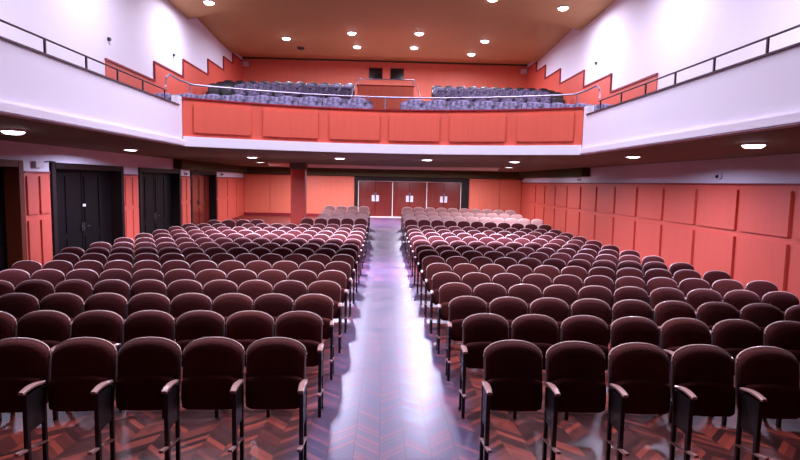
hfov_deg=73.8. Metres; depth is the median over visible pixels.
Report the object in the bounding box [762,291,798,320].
chair
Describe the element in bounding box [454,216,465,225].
chair
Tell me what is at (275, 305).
chair
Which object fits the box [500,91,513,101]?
seat
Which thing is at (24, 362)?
chair
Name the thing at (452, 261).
chair
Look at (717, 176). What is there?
wall sensor
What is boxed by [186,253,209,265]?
chair
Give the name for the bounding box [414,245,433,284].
chair
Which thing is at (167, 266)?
chair
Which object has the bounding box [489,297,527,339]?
chair
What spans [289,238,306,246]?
chair
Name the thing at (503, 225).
chair
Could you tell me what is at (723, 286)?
chair
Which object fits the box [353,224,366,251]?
chair
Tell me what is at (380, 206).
door
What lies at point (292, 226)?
chair
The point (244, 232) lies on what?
chair
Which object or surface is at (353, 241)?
chair
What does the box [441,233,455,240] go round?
chair
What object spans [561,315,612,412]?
chair
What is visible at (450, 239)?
chair
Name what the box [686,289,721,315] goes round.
chair
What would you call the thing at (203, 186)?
door
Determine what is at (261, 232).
chair
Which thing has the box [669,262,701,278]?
chair
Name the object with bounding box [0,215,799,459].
floor
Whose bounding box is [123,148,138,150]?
ceiling light
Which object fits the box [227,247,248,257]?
chair
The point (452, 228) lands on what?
chair
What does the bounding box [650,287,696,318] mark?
chair
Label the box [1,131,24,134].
diffuser
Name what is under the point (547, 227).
chair
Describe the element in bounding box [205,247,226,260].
chair
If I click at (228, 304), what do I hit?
chair
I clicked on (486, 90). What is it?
seat
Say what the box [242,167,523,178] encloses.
trim
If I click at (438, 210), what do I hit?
chair
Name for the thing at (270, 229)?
chair
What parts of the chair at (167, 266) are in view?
backrest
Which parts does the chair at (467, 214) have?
backrest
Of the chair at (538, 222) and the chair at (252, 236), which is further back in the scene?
the chair at (538, 222)
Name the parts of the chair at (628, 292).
backrest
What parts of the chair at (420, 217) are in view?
backrest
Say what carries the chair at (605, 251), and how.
on the floor
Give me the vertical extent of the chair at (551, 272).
0.999 m
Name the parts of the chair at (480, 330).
leg, panel, leg, armrest, folded seat, backrest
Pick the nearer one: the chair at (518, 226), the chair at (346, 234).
the chair at (346, 234)
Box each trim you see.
[173,159,246,172]
[242,57,527,65]
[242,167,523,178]
[268,163,498,170]
[354,176,468,208]
[358,180,460,215]
[370,216,400,217]
[519,168,589,177]
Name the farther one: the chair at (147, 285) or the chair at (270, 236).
the chair at (270, 236)
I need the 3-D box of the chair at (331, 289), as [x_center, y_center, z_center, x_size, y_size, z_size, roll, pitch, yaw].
[-1.125,1.273,7.784,0.557,0.999,0.556,1,5,-3]
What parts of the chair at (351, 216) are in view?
backrest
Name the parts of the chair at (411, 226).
backrest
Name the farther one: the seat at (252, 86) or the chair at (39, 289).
the seat at (252, 86)
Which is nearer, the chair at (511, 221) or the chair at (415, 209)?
the chair at (511, 221)
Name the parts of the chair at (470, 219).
backrest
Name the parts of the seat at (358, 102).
folded seat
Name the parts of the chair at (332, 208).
backrest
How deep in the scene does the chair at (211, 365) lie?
4.27 m
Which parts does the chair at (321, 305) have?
backrest, folded seat, leg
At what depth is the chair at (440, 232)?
18.63 m
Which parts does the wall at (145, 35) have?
panel, panel, panel, panel, panel, panel, panel, panel, panel, panel, panel, panel, panel, panel, panel, panel, panel, panel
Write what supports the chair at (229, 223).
on the floor
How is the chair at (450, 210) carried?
on the floor
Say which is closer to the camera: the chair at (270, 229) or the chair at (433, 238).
the chair at (433, 238)
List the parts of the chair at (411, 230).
backrest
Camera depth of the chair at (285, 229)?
18.37 m
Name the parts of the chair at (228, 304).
folded seat, backrest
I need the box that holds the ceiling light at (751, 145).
[739,142,767,148]
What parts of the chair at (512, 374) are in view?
leg, panel, armrest, leg, backrest, folded seat, leg, panel, armrest, leg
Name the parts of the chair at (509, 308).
backrest, folded seat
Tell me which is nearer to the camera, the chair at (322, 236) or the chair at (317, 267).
the chair at (317, 267)
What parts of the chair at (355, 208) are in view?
backrest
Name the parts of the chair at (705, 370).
backrest, folded seat, leg, panel, armrest, leg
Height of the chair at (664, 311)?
0.999 m
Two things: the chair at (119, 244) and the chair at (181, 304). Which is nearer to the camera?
the chair at (181, 304)
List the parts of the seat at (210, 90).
folded seat, backrest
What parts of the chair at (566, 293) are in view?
backrest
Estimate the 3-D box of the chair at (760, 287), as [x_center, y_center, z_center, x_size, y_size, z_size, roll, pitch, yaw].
[6.001,1.358,8.684,0.538,0.999,0.562,2,5,7]
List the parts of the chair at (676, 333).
folded seat, backrest, leg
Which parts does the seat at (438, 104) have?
folded seat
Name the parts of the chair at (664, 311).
backrest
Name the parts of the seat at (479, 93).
backrest, folded seat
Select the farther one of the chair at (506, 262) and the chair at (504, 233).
the chair at (504, 233)
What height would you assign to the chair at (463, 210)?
0.999 m
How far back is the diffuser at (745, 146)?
7.79 m
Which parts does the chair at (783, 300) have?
backrest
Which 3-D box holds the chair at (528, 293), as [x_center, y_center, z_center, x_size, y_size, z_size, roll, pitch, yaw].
[1.882,1.327,7.827,0.538,0.999,0.562,1,5,1]
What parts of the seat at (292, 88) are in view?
folded seat, backrest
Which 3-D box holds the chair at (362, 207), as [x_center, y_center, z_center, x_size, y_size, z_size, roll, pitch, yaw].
[-1.645,-0.589,24.335,0.557,0.999,0.556,1,5,-3]
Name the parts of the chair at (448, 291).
leg, leg, folded seat, backrest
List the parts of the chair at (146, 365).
leg, armrest, panel, leg, folded seat, backrest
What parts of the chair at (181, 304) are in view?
folded seat, backrest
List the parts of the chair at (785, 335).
backrest, folded seat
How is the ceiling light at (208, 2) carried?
attached to the ceiling
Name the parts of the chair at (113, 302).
backrest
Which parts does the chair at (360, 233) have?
backrest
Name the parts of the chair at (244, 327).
leg, folded seat, backrest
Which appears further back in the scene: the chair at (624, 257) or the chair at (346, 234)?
the chair at (346, 234)
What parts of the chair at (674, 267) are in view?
backrest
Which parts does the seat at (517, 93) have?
backrest, folded seat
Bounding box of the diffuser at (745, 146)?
[742,145,764,148]
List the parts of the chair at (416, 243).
backrest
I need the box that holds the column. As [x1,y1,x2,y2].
[289,163,307,225]
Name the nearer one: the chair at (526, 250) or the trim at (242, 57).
the chair at (526, 250)
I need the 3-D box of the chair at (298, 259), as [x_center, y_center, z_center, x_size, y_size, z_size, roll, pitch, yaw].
[-2.252,1.027,11.276,0.530,0.999,0.562,1,5,-4]
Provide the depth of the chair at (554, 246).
14.92 m
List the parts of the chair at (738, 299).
backrest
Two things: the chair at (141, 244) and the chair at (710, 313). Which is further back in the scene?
the chair at (141, 244)
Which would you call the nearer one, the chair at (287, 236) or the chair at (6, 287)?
the chair at (6, 287)
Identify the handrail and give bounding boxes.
[0,19,166,98]
[164,73,600,109]
[350,78,420,99]
[598,24,799,108]
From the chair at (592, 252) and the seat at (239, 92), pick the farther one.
the seat at (239, 92)
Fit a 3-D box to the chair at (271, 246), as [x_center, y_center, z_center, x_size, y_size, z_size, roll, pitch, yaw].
[-3.328,0.841,13.554,0.530,0.999,0.562,1,5,-6]
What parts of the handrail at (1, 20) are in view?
post, post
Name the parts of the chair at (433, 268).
leg, folded seat, backrest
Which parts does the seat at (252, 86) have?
folded seat, backrest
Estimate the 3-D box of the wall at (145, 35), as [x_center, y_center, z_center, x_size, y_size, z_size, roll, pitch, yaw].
[-8.169,-3.539,13.600,0.410,10.300,31.200,1,5,-2]
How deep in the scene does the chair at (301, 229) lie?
18.43 m
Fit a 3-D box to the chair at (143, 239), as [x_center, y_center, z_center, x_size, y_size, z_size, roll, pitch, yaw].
[-6.870,0.714,14.198,0.530,0.999,0.562,0,5,-10]
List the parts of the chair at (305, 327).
backrest, folded seat, leg, armrest, leg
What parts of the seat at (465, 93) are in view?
backrest, folded seat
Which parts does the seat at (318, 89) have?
folded seat, backrest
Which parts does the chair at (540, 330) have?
backrest, folded seat, leg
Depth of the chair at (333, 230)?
18.53 m
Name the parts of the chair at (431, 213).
backrest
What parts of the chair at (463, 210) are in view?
backrest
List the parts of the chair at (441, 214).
backrest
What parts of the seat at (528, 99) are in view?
backrest, folded seat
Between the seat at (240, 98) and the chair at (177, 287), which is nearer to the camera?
the chair at (177, 287)
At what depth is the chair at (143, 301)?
6.56 m
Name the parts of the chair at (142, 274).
backrest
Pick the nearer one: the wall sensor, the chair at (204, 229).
the wall sensor
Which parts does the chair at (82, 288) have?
backrest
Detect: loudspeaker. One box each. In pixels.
[242,61,248,66]
[521,69,526,73]
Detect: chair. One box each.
[0,269,29,288]
[0,280,14,295]
[0,293,38,322]
[0,310,70,420]
[0,311,17,339]
[0,337,51,412]
[11,260,41,279]
[14,337,117,459]
[15,279,53,304]
[31,269,64,289]
[39,279,92,305]
[39,293,83,326]
[43,260,72,277]
[51,310,123,420]
[53,253,79,267]
[54,269,98,292]
[60,247,84,258]
[65,260,102,279]
[71,293,127,330]
[73,253,106,270]
[84,279,129,304]
[86,247,108,260]
[87,337,181,459]
[90,242,111,255]
[92,269,131,294]
[99,260,132,277]
[103,253,132,268]
[107,247,133,262]
[109,242,133,254]
[113,310,174,411]
[114,237,133,244]
[123,293,169,343]
[127,279,166,316]
[130,269,163,298]
[131,260,161,285]
[132,253,159,277]
[133,242,155,263]
[133,247,157,269]
[135,233,152,239]
[135,237,154,244]
[153,229,169,239]
[154,233,171,243]
[155,237,174,249]
[157,242,177,251]
[158,247,180,262]
[159,337,244,459]
[160,253,184,271]
[162,260,189,283]
[162,310,224,417]
[165,269,194,296]
[167,279,202,314]
[168,226,183,232]
[170,229,186,238]
[171,293,211,338]
[173,233,189,240]
[175,237,193,245]
[178,242,198,254]
[182,223,195,228]
[182,247,203,261]
[184,226,199,233]
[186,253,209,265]
[188,229,203,237]
[190,260,217,280]
[191,233,208,242]
[195,237,213,246]
[196,269,226,293]
[197,223,210,229]
[199,242,219,253]
[201,226,215,233]
[203,280,237,310]
[205,230,220,236]
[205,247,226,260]
[207,220,220,226]
[209,233,226,240]
[211,253,234,268]
[212,223,225,228]
[213,293,252,337]
[214,237,232,245]
[215,310,274,417]
[216,226,230,232]
[218,260,244,279]
[220,242,239,251]
[221,230,236,236]
[222,220,234,229]
[227,233,243,240]
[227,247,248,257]
[227,269,256,292]
[228,337,307,459]
[232,227,246,232]
[233,237,251,246]
[235,253,258,268]
[236,219,249,226]
[238,230,252,237]
[239,280,272,310]
[241,223,254,229]
[241,242,259,251]
[245,233,261,240]
[245,260,271,279]
[248,227,261,232]
[249,247,270,259]
[251,219,263,226]
[252,238,269,246]
[254,293,293,336]
[255,230,269,236]
[256,223,269,229]
[258,269,286,292]
[260,253,282,268]
[261,242,280,252]
[262,233,278,241]
[263,227,276,232]
[266,311,323,416]
[270,223,283,229]
[271,230,285,236]
[271,238,288,246]
[272,248,292,260]
[272,261,297,279]
[273,280,306,310]
[278,227,291,232]
[279,234,295,241]
[281,243,300,251]
[284,224,297,229]
[284,254,306,269]
[286,230,301,236]
[288,270,316,293]
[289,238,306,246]
[293,227,306,232]
[293,248,313,260]
[294,294,334,379]
[296,234,312,242]
[298,224,311,229]
[299,261,324,280]
[301,218,313,225]
[301,243,319,253]
[302,230,316,236]
[308,227,321,233]
[308,238,324,247]
[308,254,330,270]
[308,280,341,352]
[312,224,325,229]
[313,234,329,243]
[315,218,326,226]
[315,248,335,261]
[318,214,329,224]
[318,230,332,237]
[318,270,347,332]
[321,209,332,217]
[321,243,339,252]
[322,227,335,234]
[324,206,334,213]
[325,261,351,316]
[326,224,338,230]
[326,238,342,246]
[328,218,340,227]
[330,234,345,243]
[331,214,342,224]
[331,254,354,303]
[333,210,344,215]
[334,231,348,239]
[336,206,346,213]
[336,248,357,292]
[337,228,350,233]
[340,218,353,225]
[340,224,352,230]
[340,243,359,283]
[343,214,354,225]
[344,239,361,275]
[345,210,356,218]
[347,206,357,214]
[347,234,363,268]
[349,231,364,262]
[351,228,365,257]
[353,218,367,230]
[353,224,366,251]
[356,214,368,238]
[357,210,368,233]
[359,206,369,227]
[401,207,412,228]
[402,211,413,233]
[403,215,415,239]
[404,219,416,244]
[405,225,418,252]
[406,229,421,258]
[408,232,423,263]
[409,236,426,269]
[411,240,429,276]
[413,207,423,215]
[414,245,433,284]
[415,211,425,219]
[416,215,427,225]
[416,250,438,293]
[418,219,430,229]
[420,225,432,231]
[420,256,444,304]
[422,229,435,236]
[424,263,451,317]
[425,207,434,215]
[425,232,439,240]
[427,211,437,219]
[428,236,443,245]
[429,216,440,225]
[429,272,459,333]
[431,220,443,229]
[431,240,448,250]
[434,226,446,232]
[435,245,453,256]
[436,208,446,215]
[436,282,471,353]
[437,229,450,236]
[439,212,449,220]
[440,250,460,263]
[441,216,452,222]
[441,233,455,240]
[444,220,456,229]
[445,236,460,245]
[445,296,486,380]
[446,256,468,271]
[447,208,457,215]
[448,226,460,232]
[450,241,466,249]
[451,212,461,220]
[452,230,465,236]
[453,263,477,282]
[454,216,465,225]
[455,245,473,256]
[457,233,471,240]
[458,221,469,229]
[458,313,516,418]
[459,208,469,214]
[462,212,473,220]
[462,227,474,232]
[462,237,477,245]
[462,251,482,263]
[462,272,490,295]
[467,217,478,226]
[467,230,480,236]
[468,241,485,250]
[470,209,480,216]
[470,257,492,271]
[471,221,483,229]
[473,233,487,240]
[473,283,506,312]
[475,213,485,218]
[475,246,493,256]
[476,227,488,232]
[477,340,560,459]
[479,217,490,226]
[479,237,494,245]
[480,264,504,282]
[482,209,492,216]
[482,230,495,236]
[484,222,496,229]
[484,251,504,263]
[487,213,497,221]
[487,241,503,250]
[489,234,503,240]
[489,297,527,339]
[490,227,503,233]
[492,217,503,226]
[492,273,520,296]
[493,210,503,216]
[494,257,516,272]
[495,246,514,256]
[497,231,510,237]
[497,238,512,245]
[498,222,509,230]
[499,214,509,221]
[505,210,515,217]
[505,218,516,227]
[505,228,517,233]
[505,234,519,241]
[505,242,522,251]
[506,252,526,264]
[507,264,531,283]
[508,284,540,313]
[511,214,522,222]
[511,223,523,230]
[511,314,567,419]
[513,231,526,237]
[514,238,529,246]
[516,247,534,257]
[518,218,529,227]
[518,258,540,273]
[520,228,532,234]
[521,235,536,241]
[522,274,550,297]
[524,242,541,251]
[525,224,537,231]
[528,232,541,238]
[528,252,548,264]
[530,297,568,342]
[531,219,542,228]
[531,239,547,247]
[534,229,546,234]
[534,265,559,284]
[536,247,554,258]
[538,235,552,242]
[539,224,551,231]
[543,243,560,252]
[543,258,565,274]
[543,284,576,316]
[544,232,557,238]
[545,341,628,459]
[549,229,561,235]
[549,239,565,247]
[550,253,570,266]
[553,274,581,300]
[554,236,569,243]
[556,248,575,259]
[559,233,573,239]
[561,266,586,287]
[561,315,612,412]
[562,244,579,253]
[567,240,583,249]
[567,259,590,276]
[571,236,586,244]
[571,298,610,343]
[573,253,593,268]
[577,249,596,261]
[578,285,611,323]
[581,244,599,255]
[584,275,613,307]
[585,240,601,250]
[588,267,614,295]
[592,260,615,281]
[595,254,616,272]
[598,249,617,270]
[601,245,618,263]
[608,342,698,459]
[610,316,673,422]
[612,299,660,347]
[614,286,653,321]
[615,276,649,304]
[616,268,646,291]
[618,261,644,281]
[619,255,642,272]
[620,250,641,265]
[642,256,668,270]
[643,261,672,277]
[645,268,678,289]
[647,277,685,301]
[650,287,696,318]
[654,301,711,344]
[661,318,733,425]
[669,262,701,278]
[671,344,768,459]
[673,269,711,288]
[679,278,723,301]
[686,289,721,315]
[697,302,738,344]
[703,270,730,287]
[712,279,743,300]
[712,319,781,427]
[724,290,759,318]
[735,346,799,418]
[740,303,782,345]
[745,280,777,302]
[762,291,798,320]
[763,321,799,370]
[784,305,799,321]
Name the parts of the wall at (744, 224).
panel, panel, panel, panel, panel, panel, panel, panel, panel, panel, panel, panel, panel, panel, panel, panel, panel, panel, panel, panel, panel, panel, panel, panel, panel, panel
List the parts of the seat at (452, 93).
folded seat, backrest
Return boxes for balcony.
[0,36,799,171]
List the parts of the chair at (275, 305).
backrest, folded seat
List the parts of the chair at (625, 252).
backrest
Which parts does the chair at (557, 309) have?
backrest, folded seat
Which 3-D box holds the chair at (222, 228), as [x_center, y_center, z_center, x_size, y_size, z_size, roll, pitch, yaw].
[-5.976,0.397,17.940,0.530,0.999,0.562,0,5,-9]
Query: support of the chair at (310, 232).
on the floor
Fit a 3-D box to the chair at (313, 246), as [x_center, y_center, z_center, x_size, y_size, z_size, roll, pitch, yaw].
[-2.324,0.853,13.649,0.530,0.999,0.562,1,5,-4]
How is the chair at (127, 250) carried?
on the floor
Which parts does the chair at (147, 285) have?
backrest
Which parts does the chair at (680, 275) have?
backrest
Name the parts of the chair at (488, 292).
backrest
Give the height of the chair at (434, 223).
0.999 m
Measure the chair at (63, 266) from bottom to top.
0.999 m
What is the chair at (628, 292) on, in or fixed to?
on the floor
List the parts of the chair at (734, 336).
folded seat, backrest, leg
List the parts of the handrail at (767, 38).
post, post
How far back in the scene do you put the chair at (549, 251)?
13.78 m
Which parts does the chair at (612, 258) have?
backrest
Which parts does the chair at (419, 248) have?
leg, backrest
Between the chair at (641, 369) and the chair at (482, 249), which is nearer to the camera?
the chair at (641, 369)
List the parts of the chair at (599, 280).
backrest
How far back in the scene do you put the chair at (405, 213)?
23.33 m
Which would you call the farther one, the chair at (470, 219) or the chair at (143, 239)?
the chair at (470, 219)
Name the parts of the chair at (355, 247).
backrest, leg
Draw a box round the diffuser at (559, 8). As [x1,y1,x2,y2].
[558,7,567,10]
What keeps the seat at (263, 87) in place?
on the balcony
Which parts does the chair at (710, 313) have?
folded seat, backrest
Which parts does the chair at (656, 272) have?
backrest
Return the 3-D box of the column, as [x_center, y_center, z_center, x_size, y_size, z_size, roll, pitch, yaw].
[-4.104,-1.139,21.597,0.640,3.102,0.630,1,5,-2]
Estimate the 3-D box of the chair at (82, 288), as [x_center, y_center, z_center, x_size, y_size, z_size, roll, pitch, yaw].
[-4.651,1.224,7.426,0.530,0.999,0.562,0,5,-8]
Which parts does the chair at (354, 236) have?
backrest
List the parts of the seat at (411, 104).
folded seat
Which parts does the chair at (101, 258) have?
backrest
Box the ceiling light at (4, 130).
[0,128,26,134]
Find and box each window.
[369,68,382,79]
[390,68,403,78]
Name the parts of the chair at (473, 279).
backrest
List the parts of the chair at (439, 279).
leg, folded seat, backrest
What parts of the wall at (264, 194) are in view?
panel, panel, skirting, panel, panel, panel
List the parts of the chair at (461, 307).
leg, leg, folded seat, backrest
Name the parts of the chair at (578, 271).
backrest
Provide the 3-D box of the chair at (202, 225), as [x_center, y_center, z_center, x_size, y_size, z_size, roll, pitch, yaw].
[-7.012,0.279,18.936,0.530,0.999,0.562,0,5,-10]
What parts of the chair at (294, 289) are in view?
backrest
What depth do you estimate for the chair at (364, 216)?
22.09 m
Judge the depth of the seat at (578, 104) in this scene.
11.89 m
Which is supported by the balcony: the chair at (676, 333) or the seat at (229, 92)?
the seat at (229, 92)
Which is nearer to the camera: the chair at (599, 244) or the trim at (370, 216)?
the chair at (599, 244)
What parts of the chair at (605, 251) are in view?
backrest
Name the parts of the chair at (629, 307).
backrest, panel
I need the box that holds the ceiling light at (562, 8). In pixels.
[557,5,568,10]
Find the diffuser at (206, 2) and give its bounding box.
[204,1,213,4]
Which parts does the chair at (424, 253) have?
leg, backrest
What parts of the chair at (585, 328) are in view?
backrest, folded seat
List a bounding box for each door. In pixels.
[0,159,26,271]
[49,162,124,256]
[138,167,181,235]
[190,170,216,226]
[359,181,391,215]
[393,182,425,216]
[427,182,459,211]
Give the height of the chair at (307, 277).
0.999 m
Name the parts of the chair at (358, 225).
backrest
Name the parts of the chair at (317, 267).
backrest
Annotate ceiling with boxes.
[168,0,615,63]
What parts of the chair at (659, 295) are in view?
backrest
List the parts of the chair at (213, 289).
backrest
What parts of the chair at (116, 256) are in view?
backrest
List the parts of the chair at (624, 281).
backrest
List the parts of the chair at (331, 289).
backrest, folded seat, leg, leg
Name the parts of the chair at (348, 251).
backrest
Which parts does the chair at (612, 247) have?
backrest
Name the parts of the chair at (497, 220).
backrest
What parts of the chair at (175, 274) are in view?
backrest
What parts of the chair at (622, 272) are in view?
backrest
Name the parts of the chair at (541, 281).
backrest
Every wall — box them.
[0,0,243,268]
[243,58,526,215]
[521,0,799,304]
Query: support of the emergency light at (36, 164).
attached to the wall at (145, 35)
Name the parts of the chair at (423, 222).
backrest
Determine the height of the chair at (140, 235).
0.999 m
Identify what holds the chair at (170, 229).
on the floor
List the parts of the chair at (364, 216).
backrest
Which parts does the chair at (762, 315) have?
backrest, folded seat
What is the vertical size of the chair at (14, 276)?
0.999 m
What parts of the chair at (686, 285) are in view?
backrest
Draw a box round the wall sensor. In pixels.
[715,174,722,178]
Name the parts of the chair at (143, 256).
backrest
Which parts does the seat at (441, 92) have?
folded seat, backrest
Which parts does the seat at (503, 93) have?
folded seat, backrest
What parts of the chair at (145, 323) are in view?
panel, backrest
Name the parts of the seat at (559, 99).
folded seat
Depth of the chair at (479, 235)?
17.41 m
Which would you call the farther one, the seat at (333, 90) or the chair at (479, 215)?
the chair at (479, 215)
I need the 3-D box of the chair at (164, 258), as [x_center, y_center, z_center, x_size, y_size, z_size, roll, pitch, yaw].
[-4.760,0.998,10.989,0.530,0.999,0.562,0,5,-8]
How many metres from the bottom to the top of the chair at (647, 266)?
0.999 m
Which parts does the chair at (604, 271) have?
backrest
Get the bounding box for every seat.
[154,93,171,100]
[179,93,199,97]
[202,94,224,99]
[206,83,220,94]
[219,84,233,95]
[226,94,248,101]
[233,84,246,95]
[242,82,251,92]
[246,84,259,95]
[250,95,272,103]
[259,85,272,95]
[267,83,276,90]
[273,85,285,96]
[275,96,296,104]
[286,85,298,96]
[299,86,312,97]
[299,96,321,106]
[305,84,315,92]
[312,86,325,98]
[317,84,327,93]
[324,97,345,107]
[326,86,338,97]
[340,87,351,99]
[344,83,354,97]
[348,97,369,108]
[404,99,425,109]
[428,99,448,109]
[431,85,440,100]
[433,87,443,99]
[435,89,448,101]
[449,89,461,100]
[451,100,472,109]
[461,90,474,101]
[474,90,487,101]
[475,101,496,109]
[483,88,492,98]
[487,90,500,102]
[499,101,520,108]
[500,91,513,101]
[513,91,525,102]
[522,102,543,108]
[525,91,538,102]
[538,92,551,103]
[546,102,567,107]
[551,92,564,103]
[570,103,587,106]
[594,104,610,110]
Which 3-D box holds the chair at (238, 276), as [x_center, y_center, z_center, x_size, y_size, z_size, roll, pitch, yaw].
[-2.682,1.184,8.858,0.530,0.999,0.562,1,5,-5]
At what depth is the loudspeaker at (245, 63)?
28.22 m
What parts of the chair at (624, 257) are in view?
backrest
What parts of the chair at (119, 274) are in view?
backrest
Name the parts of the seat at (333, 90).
folded seat, backrest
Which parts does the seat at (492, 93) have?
backrest, folded seat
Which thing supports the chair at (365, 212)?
on the floor
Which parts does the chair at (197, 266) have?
backrest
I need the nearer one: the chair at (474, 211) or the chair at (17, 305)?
the chair at (17, 305)
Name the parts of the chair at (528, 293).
backrest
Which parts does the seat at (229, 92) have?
folded seat, backrest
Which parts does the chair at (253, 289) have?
backrest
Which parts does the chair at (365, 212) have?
backrest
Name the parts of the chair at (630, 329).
backrest, armrest, panel, leg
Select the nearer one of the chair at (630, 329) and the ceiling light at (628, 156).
the chair at (630, 329)
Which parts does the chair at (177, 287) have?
backrest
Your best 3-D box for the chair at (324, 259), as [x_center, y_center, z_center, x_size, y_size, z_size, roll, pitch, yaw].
[-1.750,1.034,11.313,0.530,0.999,0.562,1,5,-4]
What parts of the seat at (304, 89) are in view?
folded seat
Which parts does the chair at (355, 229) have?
backrest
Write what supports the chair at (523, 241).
on the floor
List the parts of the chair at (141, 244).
backrest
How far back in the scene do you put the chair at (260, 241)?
14.81 m
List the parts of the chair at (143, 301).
backrest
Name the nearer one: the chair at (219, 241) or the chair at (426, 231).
the chair at (219, 241)
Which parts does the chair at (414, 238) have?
backrest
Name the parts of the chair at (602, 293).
backrest, folded seat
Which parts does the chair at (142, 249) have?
backrest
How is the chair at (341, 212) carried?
on the floor
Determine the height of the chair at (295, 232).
0.999 m
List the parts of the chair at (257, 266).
backrest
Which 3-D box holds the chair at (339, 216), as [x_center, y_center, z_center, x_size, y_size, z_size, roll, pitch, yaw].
[-2.627,-0.157,21.893,0.530,0.999,0.562,1,5,-4]
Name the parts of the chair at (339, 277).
backrest, folded seat, leg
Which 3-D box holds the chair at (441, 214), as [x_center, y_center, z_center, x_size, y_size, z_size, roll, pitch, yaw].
[1.943,-0.286,23.179,0.538,0.999,0.562,1,5,2]
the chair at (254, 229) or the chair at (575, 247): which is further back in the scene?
the chair at (254, 229)
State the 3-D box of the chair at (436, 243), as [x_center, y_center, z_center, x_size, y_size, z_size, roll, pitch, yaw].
[1.147,0.807,14.956,0.538,0.999,0.562,1,5,0]
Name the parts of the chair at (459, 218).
backrest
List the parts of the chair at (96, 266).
backrest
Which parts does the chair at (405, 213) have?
backrest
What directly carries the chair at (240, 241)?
on the floor
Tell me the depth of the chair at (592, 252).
13.69 m
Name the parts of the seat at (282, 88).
folded seat, backrest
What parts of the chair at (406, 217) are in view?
backrest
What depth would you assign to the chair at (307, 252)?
12.59 m
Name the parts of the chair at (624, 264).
backrest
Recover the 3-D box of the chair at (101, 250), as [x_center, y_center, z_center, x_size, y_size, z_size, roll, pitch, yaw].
[-6.798,0.898,11.826,0.530,0.999,0.562,0,5,-10]
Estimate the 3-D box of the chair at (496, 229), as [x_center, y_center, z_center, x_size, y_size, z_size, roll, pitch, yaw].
[3.600,0.421,19.575,0.538,0.999,0.562,1,5,4]
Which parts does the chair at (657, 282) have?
backrest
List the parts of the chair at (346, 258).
backrest, leg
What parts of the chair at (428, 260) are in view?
leg, folded seat, backrest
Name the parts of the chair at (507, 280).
backrest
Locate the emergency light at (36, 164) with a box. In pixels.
[32,161,54,167]
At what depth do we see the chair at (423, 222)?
21.06 m
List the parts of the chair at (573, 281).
backrest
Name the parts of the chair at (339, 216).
backrest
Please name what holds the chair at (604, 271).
on the floor
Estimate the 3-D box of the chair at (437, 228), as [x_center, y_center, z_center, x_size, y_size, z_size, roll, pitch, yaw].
[1.524,0.363,19.682,0.538,0.999,0.562,1,5,1]
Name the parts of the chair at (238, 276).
backrest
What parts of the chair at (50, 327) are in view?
backrest, folded seat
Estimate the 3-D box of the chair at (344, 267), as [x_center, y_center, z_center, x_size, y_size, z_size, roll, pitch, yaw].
[-1.197,1.124,10.159,0.557,0.999,0.556,1,5,-3]
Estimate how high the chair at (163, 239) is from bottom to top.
0.999 m
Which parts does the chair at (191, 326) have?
folded seat, backrest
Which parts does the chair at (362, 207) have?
backrest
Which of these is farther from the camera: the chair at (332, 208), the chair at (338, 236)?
the chair at (332, 208)
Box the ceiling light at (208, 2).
[203,0,214,4]
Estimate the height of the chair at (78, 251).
0.999 m
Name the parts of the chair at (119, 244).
backrest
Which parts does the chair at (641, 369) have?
backrest, folded seat, leg, panel, armrest, leg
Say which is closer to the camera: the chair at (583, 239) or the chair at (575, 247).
the chair at (575, 247)
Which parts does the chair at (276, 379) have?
leg, armrest, panel, leg, folded seat, backrest, leg, armrest, panel, leg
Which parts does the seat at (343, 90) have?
folded seat, backrest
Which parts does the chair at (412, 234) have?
backrest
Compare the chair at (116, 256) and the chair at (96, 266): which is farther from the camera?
the chair at (116, 256)
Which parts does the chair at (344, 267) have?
backrest, folded seat, leg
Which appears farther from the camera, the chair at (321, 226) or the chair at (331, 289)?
the chair at (321, 226)
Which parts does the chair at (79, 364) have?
leg, armrest, panel, leg, folded seat, backrest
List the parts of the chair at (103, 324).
leg, backrest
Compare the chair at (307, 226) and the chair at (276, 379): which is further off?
the chair at (307, 226)
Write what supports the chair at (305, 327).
on the floor
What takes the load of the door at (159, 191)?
in the wall at (145, 35)
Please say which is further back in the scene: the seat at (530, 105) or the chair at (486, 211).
the chair at (486, 211)
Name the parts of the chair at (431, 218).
backrest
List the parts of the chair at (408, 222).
backrest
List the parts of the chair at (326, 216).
backrest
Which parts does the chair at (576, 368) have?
backrest, folded seat, leg, panel, armrest, leg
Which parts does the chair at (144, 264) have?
backrest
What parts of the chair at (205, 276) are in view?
backrest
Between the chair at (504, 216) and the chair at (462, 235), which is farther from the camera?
the chair at (504, 216)
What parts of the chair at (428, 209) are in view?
backrest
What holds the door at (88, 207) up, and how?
in the wall at (145, 35)
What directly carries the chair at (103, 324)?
on the floor
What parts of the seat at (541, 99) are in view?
backrest, folded seat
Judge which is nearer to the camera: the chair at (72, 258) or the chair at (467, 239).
the chair at (72, 258)
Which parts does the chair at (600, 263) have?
backrest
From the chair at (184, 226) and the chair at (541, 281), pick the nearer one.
the chair at (541, 281)
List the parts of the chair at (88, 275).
backrest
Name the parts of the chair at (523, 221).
backrest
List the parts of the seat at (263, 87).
folded seat, backrest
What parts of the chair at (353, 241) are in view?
backrest, leg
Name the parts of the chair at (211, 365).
leg, armrest, panel, leg, folded seat, backrest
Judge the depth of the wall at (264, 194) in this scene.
28.95 m
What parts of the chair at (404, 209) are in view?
backrest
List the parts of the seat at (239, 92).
folded seat, backrest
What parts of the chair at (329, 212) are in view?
backrest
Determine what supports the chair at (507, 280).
on the floor
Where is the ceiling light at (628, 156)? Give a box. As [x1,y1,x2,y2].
[625,155,641,157]
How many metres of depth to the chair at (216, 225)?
19.16 m
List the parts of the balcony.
moulding, panel, panel, panel, moulding, panel, panel, panel, moulding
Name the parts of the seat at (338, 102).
folded seat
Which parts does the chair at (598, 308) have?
backrest, folded seat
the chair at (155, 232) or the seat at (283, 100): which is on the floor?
the chair at (155, 232)
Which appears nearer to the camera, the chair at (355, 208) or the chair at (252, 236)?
the chair at (252, 236)

